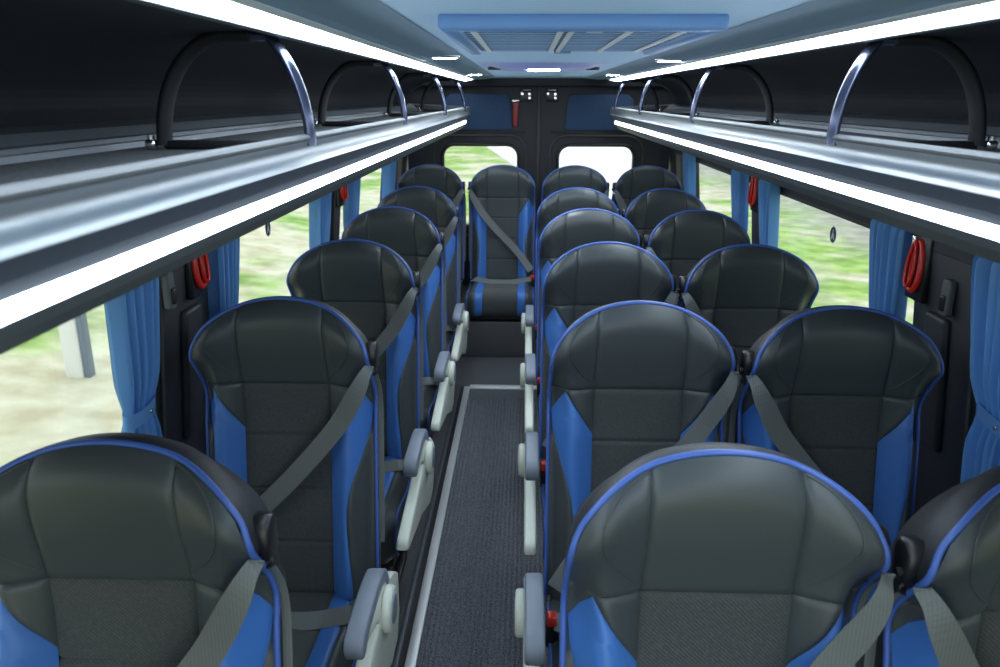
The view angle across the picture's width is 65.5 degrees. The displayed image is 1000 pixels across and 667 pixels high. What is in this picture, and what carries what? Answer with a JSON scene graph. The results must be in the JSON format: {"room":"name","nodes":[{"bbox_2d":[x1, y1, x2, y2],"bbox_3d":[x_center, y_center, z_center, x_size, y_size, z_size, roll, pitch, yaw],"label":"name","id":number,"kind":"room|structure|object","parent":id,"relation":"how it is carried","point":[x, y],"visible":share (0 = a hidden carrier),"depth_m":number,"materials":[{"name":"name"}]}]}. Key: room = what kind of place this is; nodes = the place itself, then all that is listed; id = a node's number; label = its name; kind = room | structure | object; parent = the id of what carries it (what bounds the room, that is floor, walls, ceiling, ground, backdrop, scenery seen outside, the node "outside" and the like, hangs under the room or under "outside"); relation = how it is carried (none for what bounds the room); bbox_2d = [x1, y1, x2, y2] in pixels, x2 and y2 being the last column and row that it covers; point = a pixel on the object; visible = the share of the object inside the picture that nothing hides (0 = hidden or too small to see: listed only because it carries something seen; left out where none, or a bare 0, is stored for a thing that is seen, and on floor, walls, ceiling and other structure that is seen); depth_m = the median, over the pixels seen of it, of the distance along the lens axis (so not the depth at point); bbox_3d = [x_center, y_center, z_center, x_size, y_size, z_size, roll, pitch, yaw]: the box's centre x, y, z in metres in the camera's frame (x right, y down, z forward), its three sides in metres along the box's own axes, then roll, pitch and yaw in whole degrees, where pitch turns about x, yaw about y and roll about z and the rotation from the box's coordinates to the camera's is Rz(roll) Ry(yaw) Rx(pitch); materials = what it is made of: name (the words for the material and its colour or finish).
{"room":"vehicle interior","nodes":[
{"label":"vehicle interior","id":0,"kind":"room"},
{"bbox_2d":[157,155,407,430],"bbox_3d":[-0.862,-0.061,2.683,0.192,1.850,6.510,1,17,2],"label":"wall","id":1,"kind":"structure","parent":0,"point":[405,159],"depth_m":3.47,"materials":[{"name":"black plastic"}]},
{"bbox_2d":[155,389,157,416],"bbox_3d":[-0.859,0.281,1.197,0.085,0.520,1.370,1,17,2],"label":"window","id":2,"kind":"structure","parent":1,"relation":"in","point":[156,389],"depth_m":1.87,"materials":[{"name":"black glass"}]},
{"bbox_2d":[104,277,162,436],"bbox_3d":[-0.804,0.208,1.727,0.134,0.792,0.172,1,17,2],"label":"curtain","id":3,"kind":"object","parent":2,"relation":"in","point":[133,317],"visible":0.49,"depth_m":1.65,"materials":[{"name":"blue fabric"}]},
{"bbox_2d":[160,271,177,309],"bbox_3d":[-0.770,-0.100,1.815,0.024,0.090,0.036,1,17,2],"label":"slider","id":4,"kind":"object","parent":1,"relation":"attached to","point":[169,292],"visible":0.9,"depth_m":1.80,"materials":[{"name":"grey plastic"}]},
{"bbox_2d":[159,264,208,455],"bbox_3d":[-0.815,0.113,2.026,0.086,0.800,0.285,1,17,2],"label":"trim","id":5,"kind":"structure","parent":1,"relation":"attached to","point":[183,402],"depth_m":1.95,"materials":[{"name":"grey plastic"}]},
{"bbox_2d":[185,254,210,299],"bbox_3d":[-0.760,-0.177,1.964,0.042,0.170,0.090,1,17,2],"label":"hammer","id":6,"kind":"object","parent":1,"relation":"attached to","point":[197,271],"visible":0.56,"depth_m":1.95,"materials":[{"name":"red plastic"}]},
{"bbox_2d":[0,0,446,126],"bbox_3d":[-0.544,-0.699,2.117,0.461,0.300,5.820,1,17,2],"label":"overhead luggage rack","id":7,"kind":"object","parent":1,"relation":"attached to","point":[62,61],"depth_m":1.31,"materials":[{"name":"black plastic"}]},
{"bbox_2d":[0,31,469,354],"bbox_3d":[-0.526,-0.566,2.172,0.490,0.395,5.850,1,17,2],"label":"luggage rack","id":8,"kind":"object","parent":1,"relation":"attached to","point":[92,213],"visible":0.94,"depth_m":0.99,"materials":[{"name":"carpet"},{"name":"aluminium"},{"name":"dark plastic"}]},
{"bbox_2d":[0,111,432,184],"bbox_3d":[-0.505,-0.546,2.162,0.390,0.043,5.820,1,17,2],"label":"shelf","id":9,"kind":"object","parent":8,"relation":"attached to","point":[15,167],"depth_m":1.31,"materials":[{"name":"metal"}]},
{"bbox_2d":[332,190,340,240],"bbox_3d":[-0.764,-0.363,3.587,0.083,0.800,0.110,1,17,2],"label":"trim","id":10,"kind":"structure","parent":1,"relation":"attached to","point":[336,210],"depth_m":3.50,"materials":[{"name":"grey plastic"}]},
{"bbox_2d":[407,87,536,285],"bbox_3d":[-0.201,-0.998,5.680,0.923,1.800,0.070,1,17,2],"label":"door","id":11,"kind":"structure","parent":1,"relation":"in","point":[490,119],"depth_m":5.50,"materials":[{"name":"black plastic"}]},
{"bbox_3d":[-0.804,-0.214,2.823,0.085,0.520,1.410,1,17,2],"label":"window","id":12,"kind":"structure","parent":1,"relation":"in","visible":0},
{"bbox_2d":[207,237,239,318],"bbox_3d":[-0.788,0.065,2.194,0.133,0.792,0.151,1,17,2],"label":"curtain","id":13,"kind":"object","parent":12,"relation":"in","point":[224,261],"visible":0.23,"depth_m":2.10,"materials":[{"name":"blue fabric"}]},
{"bbox_2d":[309,192,331,248],"bbox_3d":[-0.753,-0.245,3.215,0.132,0.792,0.160,1,17,2],"label":"curtain","id":14,"kind":"object","parent":12,"relation":"in","point":[319,209],"visible":0.22,"depth_m":3.11,"materials":[{"name":"blue fabric"}]},
{"bbox_3d":[-0.752,-0.675,4.338,0.085,0.520,1.480,1,17,2],"label":"window","id":15,"kind":"structure","parent":1,"relation":"in","visible":0},
{"bbox_2d":[343,178,360,228],"bbox_3d":[-0.734,-0.419,3.786,0.130,0.792,0.140,1,17,2],"label":"curtain","id":16,"kind":"object","parent":15,"relation":"in","point":[352,203],"visible":0.15,"depth_m":3.69,"materials":[{"name":"blue fabric"}]},
{"bbox_2d":[382,160,396,197],"bbox_3d":[-0.699,-0.727,4.798,0.133,0.792,0.221,1,17,2],"label":"curtain","id":17,"kind":"object","parent":15,"relation":"in","point":[388,171],"visible":0.23,"depth_m":4.67,"materials":[{"name":"blue fabric"}]},
{"bbox_2d":[390,357,473,666],"bbox_3d":[0.166,0.826,2.886,2.110,0.060,6.450,1,17,2],"label":"floor","id":18,"kind":"structure","parent":0,"point":[464,365],"depth_m":3.09,"materials":[{"name":"grey plastic"}]},
{"bbox_2d":[0,432,292,666],"bbox_3d":[-0.526,0.784,0.953,0.511,1.142,0.802,1,17,2],"label":"seat","id":19,"kind":"object","parent":18,"relation":"on","point":[118,549],"visible":1,"depth_m":1.10,"materials":[{"name":"black leather"}]},
{"bbox_2d":[25,445,193,580],"bbox_3d":[-0.552,0.261,1.095,0.214,0.210,0.035,1,17,2],"label":"cushion","id":20,"kind":"object","parent":19,"relation":"on","point":[93,512],"depth_m":1.08,"materials":[{"name":"grey leather"}]},
{"bbox_2d":[49,577,198,666],"bbox_3d":[-0.554,0.628,1.173,0.214,0.539,0.088,1,17,2],"label":"cushion","id":21,"kind":"object","parent":19,"relation":"on","point":[94,621],"depth_m":1.15,"materials":[{"name":"grey fabric"}]},
{"bbox_2d":[188,296,399,666],"bbox_3d":[-0.500,0.548,1.728,0.511,1.142,0.802,1,17,2],"label":"seat","id":22,"kind":"object","parent":18,"relation":"on","point":[294,408],"visible":0.83,"depth_m":1.90,"materials":[{"name":"black leather"}]},
{"bbox_2d":[235,300,328,383],"bbox_3d":[-0.526,0.025,1.870,0.214,0.210,0.035,1,17,2],"label":"cushion","id":23,"kind":"object","parent":22,"relation":"on","point":[277,341],"depth_m":1.85,"materials":[{"name":"grey leather"}]},
{"bbox_2d":[243,383,334,592],"bbox_3d":[-0.528,0.392,1.948,0.214,0.539,0.088,1,17,2],"label":"cushion","id":24,"kind":"object","parent":22,"relation":"on","point":[289,454],"depth_m":1.94,"materials":[{"name":"grey fabric"}]},
{"bbox_2d":[288,592,334,666],"bbox_3d":[-0.537,0.780,1.789,0.216,0.147,0.498,1,17,2],"label":"seat cushion","id":25,"kind":"object","parent":22,"relation":"on","point":[309,614],"depth_m":1.85,"materials":[{"name":"grey fabric"}]},
{"bbox_2d":[286,239,434,586],"bbox_3d":[-0.474,0.318,2.483,0.511,1.142,0.802,1,17,2],"label":"seat","id":26,"kind":"object","parent":18,"relation":"on","point":[368,282],"visible":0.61,"depth_m":2.62,"materials":[{"name":"black leather"}]},
{"bbox_2d":[320,241,384,301],"bbox_3d":[-0.500,-0.205,2.625,0.214,0.210,0.035,1,17,2],"label":"cushion","id":27,"kind":"object","parent":26,"relation":"on","point":[350,271],"depth_m":2.61,"materials":[{"name":"grey leather"}]},
{"bbox_2d":[323,302,386,455],"bbox_3d":[-0.502,0.162,2.703,0.214,0.539,0.088,1,17,2],"label":"cushion","id":28,"kind":"object","parent":26,"relation":"on","point":[370,317],"depth_m":2.67,"materials":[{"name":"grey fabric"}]},
{"bbox_2d":[341,206,455,439],"bbox_3d":[-0.448,0.082,3.257,0.511,1.142,0.802,1,17,2],"label":"seat","id":29,"kind":"object","parent":18,"relation":"on","point":[405,231],"visible":0.47,"depth_m":3.38,"materials":[{"name":"black leather"}]},
{"bbox_2d":[367,208,416,255],"bbox_3d":[-0.474,-0.441,3.400,0.214,0.210,0.035,1,17,2],"label":"cushion","id":30,"kind":"object","parent":29,"relation":"on","point":[394,228],"depth_m":3.38,"materials":[{"name":"grey leather"}]},
{"bbox_2d":[401,256,416,271],"bbox_3d":[-0.476,-0.074,3.478,0.214,0.539,0.088,1,17,2],"label":"cushion","id":31,"kind":"object","parent":29,"relation":"on","point":[411,261],"depth_m":3.44,"materials":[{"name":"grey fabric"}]},
{"bbox_2d":[377,186,468,361],"bbox_3d":[-0.421,-0.153,4.032,0.511,1.142,0.802,1,17,2],"label":"seat","id":32,"kind":"object","parent":18,"relation":"on","point":[431,203],"visible":0.39,"depth_m":4.15,"materials":[{"name":"black leather"}]},
{"bbox_2d":[397,187,436,226],"bbox_3d":[-0.447,-0.677,4.174,0.214,0.210,0.035,1,17,2],"label":"cushion","id":33,"kind":"object","parent":32,"relation":"on","point":[423,200],"depth_m":4.15,"materials":[{"name":"grey leather"}]},
{"bbox_2d":[392,386,469,666],"bbox_3d":[-0.285,1.015,2.133,0.068,0.012,4.870,1,17,2],"label":"floor trim strip","id":34,"kind":"object","parent":18,"relation":"on","point":[407,651],"visible":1,"depth_m":2.85,"materials":[{"name":"silver metal"}]},
{"bbox_2d":[416,398,552,666],"bbox_3d":[-0.039,1.044,2.039,0.428,0.012,4.690,1,17,2],"label":"carpet runner","id":35,"kind":"object","parent":18,"relation":"on","point":[481,563],"visible":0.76,"depth_m":2.84,"materials":[{"name":"grey carpet"}]},
{"bbox_2d":[469,357,536,385],"bbox_3d":[0.059,0.229,4.730,0.460,0.005,0.515,1,17,2],"label":"step","id":36,"kind":"structure","parent":18,"relation":"on","point":[485,370],"depth_m":4.72,"materials":[{"name":"plastic"}]},
{"bbox_2d":[468,389,537,399],"bbox_3d":[0.040,0.342,4.357,0.428,0.005,0.155,1,17,2],"label":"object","id":37,"kind":"structure","parent":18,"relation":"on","point":[473,393],"depth_m":4.37,"materials":[{"name":"plastic"}]},
{"bbox_2d":[470,385,536,389],"bbox_3d":[0.055,0.309,4.454,0.456,0.013,0.048,1,17,2],"label":"strip","id":38,"kind":"object","parent":18,"relation":"on","point":[471,386],"visible":0.56,"depth_m":4.44,"materials":[{"name":"silver metal"}]},
{"bbox_2d":[534,87,540,286],"bbox_3d":[0.272,-0.994,5.670,0.024,1.800,0.062,1,17,2],"label":"trim","id":39,"kind":"structure","parent":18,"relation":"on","point":[538,88],"depth_m":5.55,"materials":[{"name":"grey plastic"}]},
{"bbox_2d":[521,187,620,354],"bbox_3d":[0.369,-0.138,3.989,0.524,1.142,0.806,1,17,2],"label":"seat","id":40,"kind":"object","parent":18,"relation":"on","point":[562,201],"visible":0.25,"depth_m":4.10,"materials":[{"name":"black leather"}]},
{"bbox_2d":[558,189,597,215],"bbox_3d":[0.411,-0.660,4.129,0.214,0.210,0.035,1,17,2],"label":"cushion","id":41,"kind":"object","parent":40,"relation":"on","point":[568,199],"depth_m":4.10,"materials":[{"name":"grey leather"}]},
{"bbox_2d":[520,208,641,460],"bbox_3d":[0.343,0.096,3.219,0.524,1.142,0.806,1,17,2],"label":"seat","id":42,"kind":"object","parent":18,"relation":"on","point":[569,230],"visible":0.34,"depth_m":3.33,"materials":[{"name":"black leather"}]},
{"bbox_2d":[564,210,613,253],"bbox_3d":[0.385,-0.426,3.359,0.214,0.210,0.035,1,17,2],"label":"cushion","id":43,"kind":"object","parent":42,"relation":"on","point":[581,227],"depth_m":3.34,"materials":[{"name":"grey leather"}]},
{"bbox_2d":[518,241,676,598],"bbox_3d":[0.317,0.331,2.449,0.524,1.142,0.806,1,17,2],"label":"seat","id":44,"kind":"object","parent":18,"relation":"on","point":[588,277],"visible":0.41,"depth_m":2.57,"materials":[{"name":"black leather"}]},
{"bbox_2d":[574,305,600,321],"bbox_3d":[0.357,0.175,2.667,0.214,0.539,0.088,1,17,2],"label":"cushion","id":45,"kind":"object","parent":44,"relation":"on","point":[579,310],"depth_m":2.63,"materials":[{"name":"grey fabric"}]},
{"bbox_2d":[575,244,639,305],"bbox_3d":[0.359,-0.192,2.590,0.214,0.210,0.035,1,17,2],"label":"cushion","id":46,"kind":"object","parent":44,"relation":"on","point":[605,274],"depth_m":2.57,"materials":[{"name":"grey leather"}]},
{"bbox_2d":[514,300,738,666],"bbox_3d":[0.291,0.559,1.699,0.524,1.142,0.806,1,17,2],"label":"seat","id":47,"kind":"object","parent":18,"relation":"on","point":[628,381],"visible":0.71,"depth_m":1.85,"materials":[{"name":"black leather"}]},
{"bbox_2d":[591,388,682,491],"bbox_3d":[0.332,0.404,1.917,0.214,0.539,0.088,1,17,2],"label":"cushion","id":48,"kind":"object","parent":47,"relation":"on","point":[628,424],"depth_m":1.90,"materials":[{"name":"grey fabric"}]},
{"bbox_2d":[594,304,687,389],"bbox_3d":[0.334,0.037,1.839,0.214,0.210,0.035,1,17,2],"label":"cushion","id":49,"kind":"object","parent":47,"relation":"on","point":[637,346],"depth_m":1.82,"materials":[{"name":"grey leather"}]},
{"bbox_2d":[621,188,705,248],"bbox_3d":[0.858,-0.148,4.026,0.454,1.142,0.675,1,17,2],"label":"seat","id":50,"kind":"object","parent":18,"relation":"on","point":[647,210],"visible":0.19,"depth_m":4.08,"materials":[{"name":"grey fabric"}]},
{"bbox_2d":[644,189,686,228],"bbox_3d":[0.875,-0.652,4.105,0.214,0.210,0.035,1,17,2],"label":"cushion","id":51,"kind":"object","parent":50,"relation":"on","point":[659,204],"depth_m":4.09,"materials":[{"name":"grey leather"}]},
{"bbox_2d":[642,209,750,305],"bbox_3d":[0.832,0.088,3.251,0.454,1.142,0.675,1,17,2],"label":"seat","id":52,"kind":"object","parent":18,"relation":"on","point":[682,239],"visible":0.2,"depth_m":3.31,"materials":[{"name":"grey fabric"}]},
{"bbox_2d":[670,260,699,305],"bbox_3d":[0.847,-0.049,3.409,0.214,0.539,0.088,1,17,2],"label":"cushion","id":53,"kind":"object","parent":52,"relation":"on","point":[678,268],"depth_m":3.37,"materials":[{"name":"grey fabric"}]},
{"bbox_2d":[671,211,723,259],"bbox_3d":[0.849,-0.416,3.331,0.214,0.210,0.035,1,17,2],"label":"cushion","id":54,"kind":"object","parent":52,"relation":"on","point":[694,234],"depth_m":3.31,"materials":[{"name":"grey leather"}]},
{"bbox_2d":[559,442,895,666],"bbox_3d":[0.265,0.793,0.929,0.524,1.142,0.806,1,17,2],"label":"seat","id":55,"kind":"object","parent":18,"relation":"on","point":[705,554],"visible":1,"depth_m":1.07,"materials":[{"name":"black leather"}]},
{"bbox_2d":[637,590,791,666],"bbox_3d":[0.305,0.638,1.147,0.214,0.539,0.088,1,17,2],"label":"cushion","id":56,"kind":"object","parent":55,"relation":"on","point":[676,628],"depth_m":1.12,"materials":[{"name":"grey fabric"}]},
{"bbox_2d":[640,456,806,593],"bbox_3d":[0.308,0.271,1.069,0.214,0.210,0.035,1,17,2],"label":"cushion","id":57,"kind":"object","parent":55,"relation":"on","point":[713,524],"depth_m":1.05,"materials":[{"name":"grey leather"}]},
{"bbox_2d":[676,244,818,442],"bbox_3d":[0.806,0.324,2.477,0.454,1.142,0.675,1,17,2],"label":"seat","id":58,"kind":"object","parent":18,"relation":"on","point":[743,290],"visible":0.27,"depth_m":2.55,"materials":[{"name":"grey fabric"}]},
{"bbox_2d":[713,308,778,442],"bbox_3d":[0.820,0.187,2.634,0.214,0.539,0.088,1,17,2],"label":"cushion","id":59,"kind":"object","parent":58,"relation":"on","point":[741,327],"depth_m":2.61,"materials":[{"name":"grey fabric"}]},
{"bbox_2d":[714,246,784,308],"bbox_3d":[0.822,-0.180,2.556,0.214,0.210,0.035,1,17,2],"label":"cushion","id":60,"kind":"object","parent":58,"relation":"on","point":[745,277],"depth_m":2.54,"materials":[{"name":"grey leather"}]},
{"bbox_2d":[728,305,943,666],"bbox_3d":[0.780,0.554,1.721,0.454,1.142,0.675,1,17,2],"label":"seat","id":61,"kind":"object","parent":18,"relation":"on","point":[840,391],"visible":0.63,"depth_m":1.82,"materials":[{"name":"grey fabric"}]},
{"bbox_2d":[788,395,882,605],"bbox_3d":[0.795,0.417,1.879,0.214,0.539,0.088,1,17,2],"label":"cushion","id":62,"kind":"object","parent":61,"relation":"on","point":[837,436],"depth_m":1.86,"materials":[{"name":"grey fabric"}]},
{"bbox_2d":[791,309,894,395],"bbox_3d":[0.797,0.050,1.801,0.214,0.210,0.035,1,17,2],"label":"cushion","id":63,"kind":"object","parent":61,"relation":"on","point":[839,352],"depth_m":1.79,"materials":[{"name":"grey leather"}]},
{"bbox_2d":[864,466,999,666],"bbox_3d":[0.754,0.789,0.947,0.454,1.142,0.675,1,17,2],"label":"seat","id":64,"kind":"object","parent":18,"relation":"on","point":[945,558],"visible":0.95,"depth_m":1.03,"materials":[{"name":"black leather"}]},
{"bbox_2d":[975,611,999,666],"bbox_3d":[0.768,0.652,1.105,0.214,0.539,0.088,1,17,2],"label":"cushion","id":65,"kind":"object","parent":64,"relation":"on","point":[987,647],"depth_m":1.08,"materials":[{"name":"grey fabric"}]},
{"bbox_2d":[984,575,999,611],"bbox_3d":[0.770,0.285,1.026,0.214,0.210,0.035,1,17,2],"label":"cushion","id":66,"kind":"object","parent":64,"relation":"on","point":[993,593],"depth_m":1.05,"materials":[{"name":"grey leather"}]},
{"bbox_2d":[378,0,815,79],"bbox_3d":[0.171,-0.882,2.361,0.950,0.086,6.440,1,17,2],"label":"ceiling","id":67,"kind":"structure","parent":0,"point":[424,14],"depth_m":1.15,"materials":[{"name":"blue"}]},
{"bbox_2d":[126,0,474,81],"bbox_3d":[-0.281,-0.730,2.054,0.081,0.024,5.735,1,17,2],"label":"ceiling light strip","id":68,"kind":"object","parent":67,"relation":"attached to","point":[252,15],"visible":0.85,"depth_m":1.13,"materials":[{"name":"glowing white plastic diffuser"}]},
{"bbox_2d":[254,0,493,78],"bbox_3d":[-0.184,-0.751,2.079,0.119,0.018,5.800,1,17,2],"label":"trim","id":69,"kind":"structure","parent":67,"relation":"attached to","point":[373,21],"depth_m":1.30,"materials":[{"name":"blue grey-blue plastic"}]},
{"bbox_2d":[478,62,612,70],"bbox_3d":[0.177,-1.081,3.168,0.500,0.020,0.600,1,17,2],"label":"ceiling vent","id":70,"kind":"object","parent":67,"relation":"in","point":[505,66],"visible":1,"depth_m":2.96,"materials":[{"name":"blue plastic"}]},
{"bbox_2d":[438,14,728,54],"bbox_3d":[0.140,-0.587,1.548,0.450,0.026,0.730,1,17,2],"label":"roof hatch","id":71,"kind":"object","parent":67,"relation":"attached to","point":[651,34],"visible":1,"depth_m":1.22,"materials":[{"name":"blue plastic"}]},
{"bbox_2d":[465,32,688,49],"bbox_3d":[0.140,-0.589,1.557,0.390,0.009,0.650,1,17,2],"label":"blind","id":72,"kind":"object","parent":71,"relation":"hanging from","point":[473,40],"depth_m":1.52,"materials":[{"name":"blue"}]},
{"bbox_2d":[587,0,965,78],"bbox_3d":[0.504,-0.742,2.058,0.119,0.018,5.800,1,17,2],"label":"trim","id":73,"kind":"structure","parent":67,"relation":"attached to","point":[817,16],"depth_m":1.28,"materials":[{"name":"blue plastic"}]},
{"bbox_2d":[607,0,999,81],"bbox_3d":[0.599,-0.719,2.028,0.081,0.024,5.735,1,17,2],"label":"ceiling light strip","id":74,"kind":"object","parent":67,"relation":"attached to","point":[968,12],"visible":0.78,"depth_m":1.21,"materials":[{"name":"glowing white plastic light diffuser"}]},
{"bbox_2d":[669,98,975,428],"bbox_3d":[1.200,-0.036,2.620,0.192,1.850,6.510,1,17,2],"label":"wall","id":75,"kind":"structure","parent":0,"point":[672,159],"depth_m":3.00,"materials":[{"name":"black plastic"}]},
{"bbox_2d":[453,286,536,356],"bbox_3d":[0.253,-0.097,5.405,1.868,0.237,0.970,1,17,2],"label":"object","id":76,"kind":"structure","parent":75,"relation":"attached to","point":[485,338],"depth_m":4.95,"materials":[{"name":"plastic"}]},
{"bbox_2d":[398,164,465,301],"bbox_3d":[-0.463,-0.612,5.054,0.449,0.917,0.675,1,17,2],"label":"seat","id":77,"kind":"object","parent":76,"relation":"on","point":[443,179],"visible":0.25,"depth_m":5.15,"materials":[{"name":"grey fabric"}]},
{"bbox_2d":[466,165,534,319],"bbox_3d":[0.001,-0.606,5.040,0.454,0.917,0.675,1,17,2],"label":"seat","id":78,"kind":"object","parent":76,"relation":"on","point":[501,197],"visible":0.98,"depth_m":5.18,"materials":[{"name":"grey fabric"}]},
{"bbox_2d":[482,279,517,315],"bbox_3d":[0.006,-0.247,5.072,0.216,0.147,0.498,1,17,2],"label":"seat cushion","id":79,"kind":"object","parent":78,"relation":"on","point":[499,296],"depth_m":4.85,"materials":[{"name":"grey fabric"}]},
{"bbox_2d":[486,198,518,278],"bbox_3d":[0.015,-0.635,5.230,0.214,0.539,0.088,1,17,2],"label":"cushion","id":80,"kind":"object","parent":78,"relation":"on","point":[502,214],"depth_m":5.23,"materials":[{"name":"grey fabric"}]},
{"bbox_2d":[487,166,518,197],"bbox_3d":[0.017,-1.002,5.152,0.214,0.210,0.035,1,17,2],"label":"headrest cover","id":81,"kind":"object","parent":78,"relation":"on","point":[502,181],"depth_m":5.14,"materials":[{"name":"grey leather"}]},
{"bbox_2d":[541,165,609,202],"bbox_3d":[0.492,-0.600,5.025,0.449,0.917,0.675,1,17,2],"label":"seat","id":82,"kind":"object","parent":76,"relation":"on","point":[569,176],"visible":0.24,"depth_m":5.11,"materials":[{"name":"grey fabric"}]},
{"bbox_2d":[559,166,590,189],"bbox_3d":[0.495,-0.996,5.138,0.214,0.210,0.035,1,17,2],"label":"headrest cover","id":83,"kind":"object","parent":82,"relation":"on","point":[569,176],"depth_m":5.12,"materials":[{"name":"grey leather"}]},
{"bbox_2d":[611,165,680,215],"bbox_3d":[0.957,-0.594,5.011,0.454,0.917,0.675,1,17,2],"label":"seat","id":84,"kind":"object","parent":76,"relation":"on","point":[636,181],"visible":0.23,"depth_m":5.10,"materials":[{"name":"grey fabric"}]},
{"bbox_2d":[630,167,663,198],"bbox_3d":[0.973,-0.991,5.123,0.214,0.210,0.035,1,17,2],"label":"headrest cover","id":85,"kind":"object","parent":84,"relation":"on","point":[642,179],"depth_m":5.10,"materials":[{"name":"grey leather"}]},
{"bbox_2d":[419,78,661,86],"bbox_3d":[0.273,-1.776,5.380,1.870,0.135,0.059,1,17,2],"label":"trim","id":86,"kind":"structure","parent":75,"relation":"attached to","point":[493,82],"depth_m":5.36,"materials":[{"name":"black plastic"}]},
{"bbox_2d":[539,87,672,205],"bbox_3d":[0.745,-0.987,5.651,0.923,1.800,0.070,1,17,2],"label":"door","id":87,"kind":"structure","parent":75,"relation":"in","point":[569,116],"depth_m":5.48,"materials":[{"name":"black plastic"}]},
{"bbox_2d":[696,160,750,182],"bbox_3d":[1.206,-0.651,4.279,0.085,0.520,1.480,1,17,2],"label":"window","id":88,"kind":"structure","parent":75,"relation":"in","point":[697,161],"depth_m":4.22,"materials":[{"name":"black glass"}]},
{"bbox_2d":[683,152,695,196],"bbox_3d":[1.186,-0.735,4.843,0.132,0.792,0.222,1,17,2],"label":"curtain","id":89,"kind":"object","parent":88,"relation":"in","point":[689,161],"visible":0.24,"depth_m":4.71,"materials":[{"name":"blue fabric"}]},
{"bbox_2d":[731,169,749,231],"bbox_3d":[1.148,-0.391,3.714,0.131,0.792,0.182,1,17,2],"label":"curtain","id":90,"kind":"object","parent":88,"relation":"in","point":[739,181],"visible":0.32,"depth_m":3.60,"materials":[{"name":"blue fabric"}]},
{"bbox_2d":[747,176,759,212],"bbox_3d":[1.108,-0.618,3.398,0.042,0.170,0.090,1,17,2],"label":"hammer","id":91,"kind":"object","parent":75,"relation":"attached to","point":[752,199],"visible":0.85,"depth_m":3.38,"materials":[{"name":"red plastic"}]},
{"bbox_2d":[610,36,999,263],"bbox_3d":[0.847,-0.550,2.131,0.490,0.395,5.850,1,17,2],"label":"luggage rack","id":92,"kind":"object","parent":75,"relation":"attached to","point":[936,179],"visible":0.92,"depth_m":1.35,"materials":[{"name":"carpet"},{"name":"aluminium"},{"name":"grey plastic"}]},
{"bbox_2d":[659,112,999,152],"bbox_3d":[0.825,-0.530,2.122,0.390,0.043,5.820,1,17,2],"label":"shelf","id":93,"kind":"object","parent":92,"relation":"attached to","point":[945,140],"depth_m":2.10,"materials":[{"name":"metal"}]},
{"bbox_2d":[634,21,999,121],"bbox_3d":[0.864,-0.681,2.075,0.461,0.300,5.820,1,17,2],"label":"overhead luggage rack","id":94,"kind":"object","parent":75,"relation":"attached to","point":[920,82],"depth_m":1.94,"materials":[{"name":"black plastic"}]},
{"bbox_2d":[780,191,869,228],"bbox_3d":[1.155,-0.190,2.763,0.085,0.520,1.410,1,17,2],"label":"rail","id":95,"kind":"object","parent":75,"relation":"in","point":[837,214],"depth_m":2.63,"materials":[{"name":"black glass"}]},
{"bbox_2d":[758,179,780,247],"bbox_3d":[1.133,-0.257,3.272,0.131,0.792,0.172,1,17,2],"label":"curtain","id":96,"kind":"object","parent":95,"relation":"in","point":[768,193],"visible":0.28,"depth_m":3.16,"materials":[{"name":"blue fabric"}]},
{"bbox_2d":[869,219,913,319],"bbox_3d":[1.097,0.068,2.204,0.131,0.792,0.192,1,17,2],"label":"curtain","id":97,"kind":"object","parent":95,"relation":"in","point":[889,246],"visible":0.27,"depth_m":2.11,"materials":[{"name":"blue fabric"}]},
{"bbox_2d":[903,234,933,303],"bbox_3d":[1.062,-0.169,1.989,0.042,0.170,0.090,1,17,2],"label":"hammer","id":98,"kind":"object","parent":75,"relation":"attached to","point":[917,269],"visible":0.94,"depth_m":1.97,"materials":[{"name":"red plastic"}]},
{"bbox_2d":[913,241,974,513],"bbox_3d":[1.110,0.136,1.967,0.086,0.800,0.285,1,17,2],"label":"wall pillar panel","id":99,"kind":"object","parent":75,"relation":"attached to","point":[945,413],"depth_m":1.91,"materials":[{"name":"grey plastic"}]},
{"bbox_2d":[938,279,956,316],"bbox_3d":[1.062,-0.085,1.852,0.024,0.090,0.036,1,17,2],"label":"slider","id":100,"kind":"object","parent":75,"relation":"attached to","point":[947,297],"visible":1,"depth_m":1.84,"materials":[{"name":"grey plastic"}]},
{"bbox_3d":[1.099,0.305,1.138,0.085,0.520,1.370,1,17,2],"label":"window","id":101,"kind":"structure","parent":75,"relation":"in","visible":0},
{"bbox_2d":[960,255,999,482],"bbox_3d":[1.077,0.242,1.633,0.133,0.792,0.341,1,17,2],"label":"curtain","id":102,"kind":"object","parent":101,"relation":"in","point":[981,451],"visible":0.52,"depth_m":1.68,"materials":[{"name":"blue fabric"}]},
{"label":"outside","id":103,"kind":"structure","parent":0,"visible":0},
{"bbox_2d":[0,146,913,466],"bbox_3d":[1.175,-10.513,31.691,80.000,6.660,96.800,1,17,2],"label":"ground","id":104,"kind":"structure","parent":103,"point":[41,406],"depth_m":10.38,"materials":[{"name":"green plant"}]},
{"bbox_2d":[58,313,95,377],"bbox_3d":[-3.636,-0.373,6.546,0.200,1.600,0.150,1,17,2],"label":"bollard","id":105,"kind":"object","parent":104,"relation":"on","point":[74,334],"visible":0.38,"depth_m":6.64,"materials":[{"name":"white"}]},
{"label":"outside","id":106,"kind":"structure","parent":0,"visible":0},
{"bbox_2d":[486,146,631,198],"bbox_3d":[5.031,-10.607,43.402,21.000,0.040,70.500,1,17,2],"label":"sky","id":107,"kind":"structure","parent":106,"point":[611,162],"depth_m":32.48,"materials":[{"name":"white"}]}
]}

